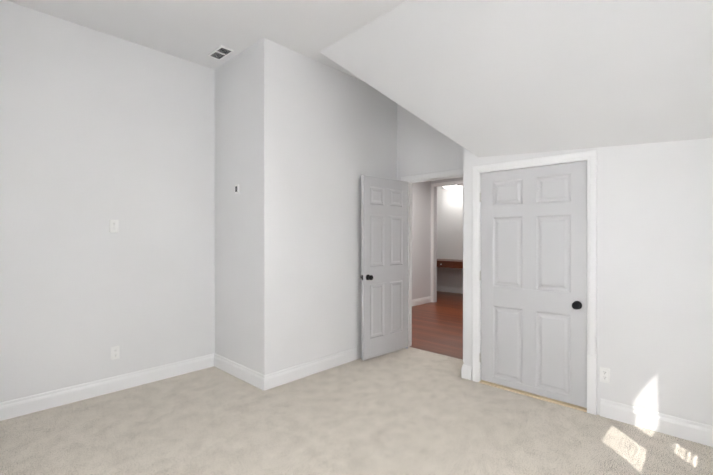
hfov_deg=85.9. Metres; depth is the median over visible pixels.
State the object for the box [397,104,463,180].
wall
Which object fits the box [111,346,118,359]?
outlet
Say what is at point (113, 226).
light switch
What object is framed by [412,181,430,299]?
wall
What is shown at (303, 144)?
wall
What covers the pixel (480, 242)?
door frame
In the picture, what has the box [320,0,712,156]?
ceiling
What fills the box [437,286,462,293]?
baseboard
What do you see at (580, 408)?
threshold
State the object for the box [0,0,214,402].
wall
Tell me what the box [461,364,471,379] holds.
baseboard
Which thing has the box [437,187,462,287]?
wall
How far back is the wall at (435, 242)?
8.17 m
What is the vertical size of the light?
0.058 m
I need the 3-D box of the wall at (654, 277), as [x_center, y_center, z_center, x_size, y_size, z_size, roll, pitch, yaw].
[2.059,-0.217,2.921,2.640,3.200,0.120,0,0,43]
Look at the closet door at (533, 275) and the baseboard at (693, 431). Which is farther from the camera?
the closet door at (533, 275)
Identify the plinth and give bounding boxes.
[587,354,596,414]
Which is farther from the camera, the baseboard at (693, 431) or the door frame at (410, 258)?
the door frame at (410, 258)
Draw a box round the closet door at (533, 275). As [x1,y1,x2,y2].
[479,161,586,407]
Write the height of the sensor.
0.086 m
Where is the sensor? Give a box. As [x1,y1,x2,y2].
[235,185,238,193]
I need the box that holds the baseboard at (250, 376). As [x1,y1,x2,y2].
[212,354,267,390]
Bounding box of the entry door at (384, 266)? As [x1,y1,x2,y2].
[360,175,407,360]
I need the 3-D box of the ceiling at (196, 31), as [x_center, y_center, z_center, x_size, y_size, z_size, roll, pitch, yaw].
[-0.009,-1.865,2.366,4.890,0.100,4.680,0,0,43]
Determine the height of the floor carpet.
0.060 m
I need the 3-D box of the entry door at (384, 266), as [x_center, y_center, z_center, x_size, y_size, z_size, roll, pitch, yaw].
[0.335,0.331,4.564,0.173,2.070,0.792,0,0,43]
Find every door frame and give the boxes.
[401,169,463,361]
[431,180,462,301]
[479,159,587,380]
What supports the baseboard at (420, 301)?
attached to the wall at (421, 239)
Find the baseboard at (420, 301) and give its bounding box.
[412,296,430,305]
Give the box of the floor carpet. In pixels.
[0,347,712,474]
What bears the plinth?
attached to the wall at (654, 277)
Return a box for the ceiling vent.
[207,45,233,59]
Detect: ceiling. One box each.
[7,0,407,80]
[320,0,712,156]
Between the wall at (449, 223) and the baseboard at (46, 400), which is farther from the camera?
the wall at (449, 223)
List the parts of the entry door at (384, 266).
knob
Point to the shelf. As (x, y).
(449, 263)
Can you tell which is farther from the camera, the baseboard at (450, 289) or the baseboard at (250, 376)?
the baseboard at (450, 289)
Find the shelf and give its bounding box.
[437,259,462,268]
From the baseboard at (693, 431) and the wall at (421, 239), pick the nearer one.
the baseboard at (693, 431)
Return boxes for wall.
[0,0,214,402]
[214,38,396,374]
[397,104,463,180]
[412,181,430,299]
[431,177,462,301]
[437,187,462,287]
[464,138,712,425]
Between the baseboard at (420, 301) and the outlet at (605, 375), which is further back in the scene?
the baseboard at (420, 301)
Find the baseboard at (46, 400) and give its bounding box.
[0,353,214,420]
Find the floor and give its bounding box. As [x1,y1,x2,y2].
[410,291,462,359]
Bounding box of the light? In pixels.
[444,185,457,188]
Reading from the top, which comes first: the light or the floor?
the light
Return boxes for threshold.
[479,380,586,411]
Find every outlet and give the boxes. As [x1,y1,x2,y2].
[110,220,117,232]
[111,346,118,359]
[600,367,609,383]
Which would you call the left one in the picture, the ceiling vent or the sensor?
the ceiling vent
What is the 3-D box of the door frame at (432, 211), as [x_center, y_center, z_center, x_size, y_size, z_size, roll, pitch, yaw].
[1.977,0.103,7.816,1.078,2.529,0.019,0,0,43]
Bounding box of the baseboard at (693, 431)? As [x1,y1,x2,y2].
[600,398,712,446]
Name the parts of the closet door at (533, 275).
knob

